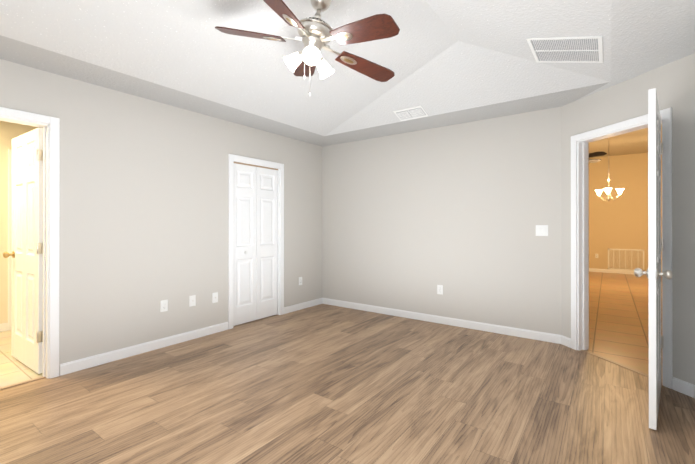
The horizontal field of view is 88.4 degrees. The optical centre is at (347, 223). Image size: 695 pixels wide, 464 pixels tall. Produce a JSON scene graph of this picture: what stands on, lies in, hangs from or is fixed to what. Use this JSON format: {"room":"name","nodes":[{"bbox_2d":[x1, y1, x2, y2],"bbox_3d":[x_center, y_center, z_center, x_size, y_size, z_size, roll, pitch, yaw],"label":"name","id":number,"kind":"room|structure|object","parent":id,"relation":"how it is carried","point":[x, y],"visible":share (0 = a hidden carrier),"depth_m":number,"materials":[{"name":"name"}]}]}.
{"room":"empty bedroom","nodes":[
{"label":"empty bedroom","id":0,"kind":"room"},
{"bbox_2d":[0,121,40,323],"bbox_3d":[-4.369,-0.293,3.655,0.120,3.050,3.740,0,0,36],"label":"wall","id":1,"kind":"structure","parent":0,"point":[9,131],"depth_m":4.12,"materials":[{"name":"beige paint"}]},
{"bbox_2d":[0,323,7,331],"bbox_3d":[-4.640,1.185,3.168,0.014,0.092,2.400,0,0,36],"label":"baseboard","id":2,"kind":"structure","parent":1,"relation":"attached to","point":[3,326],"depth_m":4.11,"materials":[{"name":"white wood"}]},
{"bbox_2d":[8,149,11,330],"bbox_3d":[-3.661,0.183,4.505,0.020,2.100,0.910,0,0,36],"label":"door frame","id":3,"kind":"structure","parent":1,"relation":"attached to","point":[9,231],"depth_m":4.14,"materials":[{"name":"white wood"}]},
{"bbox_2d":[0,59,321,375],"bbox_3d":[-1.622,-0.293,3.984,0.120,3.050,4.250,0,0,36],"label":"wall","id":4,"kind":"structure","parent":0,"point":[143,227],"depth_m":3.44,"materials":[{"name":"grey paint"}]},
{"bbox_2d":[3,127,42,373],"bbox_3d":[-2.807,0.216,3.114,0.738,2.005,0.179,0,0,36],"label":"bathroom door","id":5,"kind":"structure","parent":4,"relation":"in","point":[26,254],"depth_m":3.07,"materials":[{"name":"white wood"}]},
{"bbox_2d":[0,376,45,389],"bbox_3d":[-2.644,1.226,2.572,0.040,0.007,0.734,0,0,36],"label":"trim","id":6,"kind":"structure","parent":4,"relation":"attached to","point":[20,383],"depth_m":2.75,"materials":[{"name":"beige wood"}]},
{"bbox_2d":[0,107,59,378],"bbox_3d":[-2.648,0.186,2.577,0.154,2.086,0.882,0,0,36],"label":"door frame","id":7,"kind":"structure","parent":4,"relation":"attached to","point":[49,125],"depth_m":2.85,"materials":[{"name":"white wood"}]},
{"bbox_2d":[60,322,227,375],"bbox_3d":[-1.863,1.185,3.537,0.014,0.092,1.586,0,0,36],"label":"baseboard","id":8,"kind":"structure","parent":4,"relation":"attached to","point":[90,362],"depth_m":3.36,"materials":[{"name":"white wood"}]},
{"bbox_2d":[160,300,167,311],"bbox_3d":[-1.836,0.820,3.580,0.008,0.114,0.070,0,0,36],"label":"electrical outlet","id":9,"kind":"object","parent":4,"relation":"attached to","point":[163,305],"visible":1,"depth_m":3.57,"materials":[{"name":"white plastic"}]},
{"bbox_2d":[189,295,195,306],"bbox_3d":[-1.654,0.822,3.822,0.016,0.114,0.070,0,0,36],"label":"electrical outlet","id":10,"kind":"object","parent":4,"relation":"attached to","point":[192,300],"visible":1,"depth_m":3.82,"materials":[{"name":"white plastic"}]},
{"bbox_2d":[212,292,217,302],"bbox_3d":[-1.493,0.833,4.043,0.016,0.114,0.070,0,0,36],"label":"electrical outlet","id":11,"kind":"object","parent":4,"relation":"attached to","point":[215,297],"visible":1,"depth_m":4.04,"materials":[{"name":"white plastic"}]},
{"bbox_2d":[233,163,276,325],"bbox_3d":[-1.159,0.241,4.558,0.064,1.962,0.717,0,0,36],"label":"bifold closet door","id":12,"kind":"structure","parent":4,"relation":"in","point":[255,246],"depth_m":4.53,"materials":[{"name":"white wood"}]},
{"bbox_2d":[228,154,283,328],"bbox_3d":[-1.181,0.206,4.573,0.137,2.056,0.877,0,0,36],"label":"door frame","id":13,"kind":"structure","parent":4,"relation":"attached to","point":[232,158],"depth_m":4.64,"materials":[{"name":"white wood"}]},
{"bbox_2d":[234,162,277,169],"bbox_3d":[-1.173,-0.738,4.570,0.040,0.020,0.729,0,0,36],"label":"trim","id":14,"kind":"structure","parent":4,"relation":"attached to","point":[255,165],"depth_m":4.55,"materials":[{"name":"beige wood"}]},
{"bbox_2d":[284,298,321,313],"bbox_3d":[-0.629,1.189,5.228,0.014,0.092,0.823,0,0,36],"label":"baseboard","id":15,"kind":"structure","parent":4,"relation":"attached to","point":[299,306],"depth_m":5.18,"materials":[{"name":"white wood"}]},
{"bbox_2d":[0,272,694,463],"bbox_3d":[1.850,1.259,4.776,8.600,0.050,12.650,0,0,36],"label":"floor","id":16,"kind":"structure","parent":0,"point":[324,384],"depth_m":2.50,"materials":[{"name":"wood"}]},
{"bbox_2d":[0,0,694,146],"bbox_3d":[-0.281,-1.350,2.245,4.160,0.276,5.300,0,0,36],"label":"ceiling","id":17,"kind":"structure","parent":0,"point":[450,62],"depth_m":2.77,"materials":[{"name":"white paint"}]},
{"bbox_2d":[215,0,399,96],"bbox_3d":[-0.193,-1.116,2.173,1.141,0.681,1.185,0,0,36],"label":"ceiling fan","id":18,"kind":"object","parent":17,"relation":"hanging from","point":[316,33],"visible":1,"depth_m":2.14,"materials":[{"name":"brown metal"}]},
{"bbox_2d":[393,105,428,120],"bbox_3d":[0.711,-1.239,4.013,0.338,0.068,0.208,0,0,36],"label":"ceiling vent","id":19,"kind":"object","parent":17,"relation":"in","point":[415,112],"visible":1,"depth_m":4.00,"materials":[{"name":"white plastic"}]},
{"bbox_2d":[526,36,602,62],"bbox_3d":[1.613,-1.284,2.645,0.450,0.136,0.463,0,0,36],"label":"ceiling vent","id":20,"kind":"object","parent":17,"relation":"in","point":[599,48],"visible":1,"depth_m":2.63,"materials":[{"name":"white plastic"}]},
{"bbox_2d":[322,107,561,334],"bbox_3d":[0.940,-0.291,4.670,3.210,3.050,0.120,0,0,36],"label":"wall","id":21,"kind":"structure","parent":0,"point":[411,221],"depth_m":4.34,"materials":[{"name":"grey paint"}]},
{"bbox_2d":[437,285,442,294],"bbox_3d":[1.148,0.815,4.436,0.070,0.114,0.008,0,0,36],"label":"electrical outlet","id":22,"kind":"object","parent":21,"relation":"attached to","point":[439,289],"visible":1,"depth_m":4.43,"materials":[{"name":"white plastic"}]},
{"bbox_2d":[322,298,560,343],"bbox_3d":[0.902,1.188,4.611,3.214,0.092,0.014,0,0,36],"label":"baseboard","id":23,"kind":"structure","parent":21,"relation":"attached to","point":[528,334],"depth_m":4.33,"materials":[{"name":"white wood"}]},
{"bbox_2d":[536,225,547,235],"bbox_3d":[2.052,0.069,3.775,0.116,0.114,0.013,0,0,36],"label":"light switch","id":24,"kind":"object","parent":21,"relation":"attached to","point":[541,230],"visible":1,"depth_m":3.77,"materials":[{"name":"white plastic"}]},
{"bbox_2d":[589,153,661,271],"bbox_3d":[6.826,-0.282,9.052,5.840,3.050,0.120,0,0,36],"label":"wall","id":25,"kind":"structure","parent":0,"point":[620,222],"depth_m":8.97,"materials":[{"name":"beige paint"}]},
{"bbox_2d":[589,268,633,273],"bbox_3d":[6.786,1.197,8.995,5.600,0.092,0.014,0,0,36],"label":"baseboard","id":26,"kind":"structure","parent":25,"relation":"attached to","point":[611,271],"depth_m":9.07,"materials":[{"name":"white wood"}]},
{"bbox_2d":[608,248,643,270],"bbox_3d":[6.927,0.888,8.899,0.720,0.530,0.014,0,0,36],"label":"air vent","id":27,"kind":"object","parent":25,"relation":"in","point":[625,258],"visible":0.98,"depth_m":8.90,"materials":[{"name":"white plastic"}]},
{"bbox_2d":[589,124,661,157],"bbox_3d":[4.157,-1.760,5.399,5.600,0.050,8.933,0,0,36],"label":"ceiling","id":28,"kind":"structure","parent":0,"point":[635,142],"depth_m":7.77,"materials":[{"name":"beige paint"}]},
{"bbox_2d":[589,152,606,162],"bbox_3d":[3.540,-1.373,5.971,1.289,0.720,1.311,0,0,36],"label":"ceiling fan","id":29,"kind":"object","parent":28,"relation":"hanging from","point":[594,154],"visible":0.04,"depth_m":5.51,"materials":[{"name":"brown wood"}]},
{"bbox_2d":[595,140,623,200],"bbox_3d":[4.486,-1.058,6.124,0.413,1.350,0.387,0,0,36],"label":"chandelier","id":30,"kind":"object","parent":28,"relation":"hanging from","point":[608,190],"visible":0.92,"depth_m":6.14,"materials":[{"name":"silver metal"}]},
{"bbox_2d":[561,53,694,384],"bbox_3d":[2.393,-0.294,3.091,0.120,3.050,1.344,0,0,-13],"label":"wall","id":31,"kind":"structure","parent":0,"point":[679,87],"depth_m":2.66,"materials":[{"name":"grey paint"}]},
{"bbox_2d":[561,335,570,347],"bbox_3d":[2.208,1.186,3.610,0.014,0.092,0.123,0,0,-13],"label":"baseboard","id":32,"kind":"structure","parent":31,"relation":"attached to","point":[565,341],"depth_m":3.60,"materials":[{"name":"white wood"}]},
{"bbox_2d":[581,350,648,376],"bbox_3d":[2.377,1.228,3.117,0.040,0.006,0.754,0,0,-13],"label":"threshold","id":33,"kind":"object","parent":31,"relation":"attached to","point":[621,365],"depth_m":3.14,"materials":[{"name":"beige wood"}]},
{"bbox_2d":[571,107,672,388],"bbox_3d":[2.386,0.180,3.121,0.154,2.101,0.902,0,0,-13],"label":"door frame","id":34,"kind":"structure","parent":31,"relation":"attached to","point":[580,241],"depth_m":3.48,"materials":[{"name":"white wood"}]},
{"bbox_2d":[634,88,672,429],"bbox_3d":[2.082,0.207,2.441,0.226,2.020,0.856,0,0,36],"label":"hall door","id":35,"kind":"structure","parent":31,"relation":"in","point":[653,273],"depth_m":2.13,"materials":[{"name":"white wood"}]},
{"bbox_2d":[672,377,694,397],"bbox_3d":[2.437,1.183,2.587,0.014,0.092,0.146,0,0,-13],"label":"baseboard","id":36,"kind":"structure","parent":31,"relation":"attached to","point":[683,387],"depth_m":2.58,"materials":[{"name":"white wood"}]}
]}

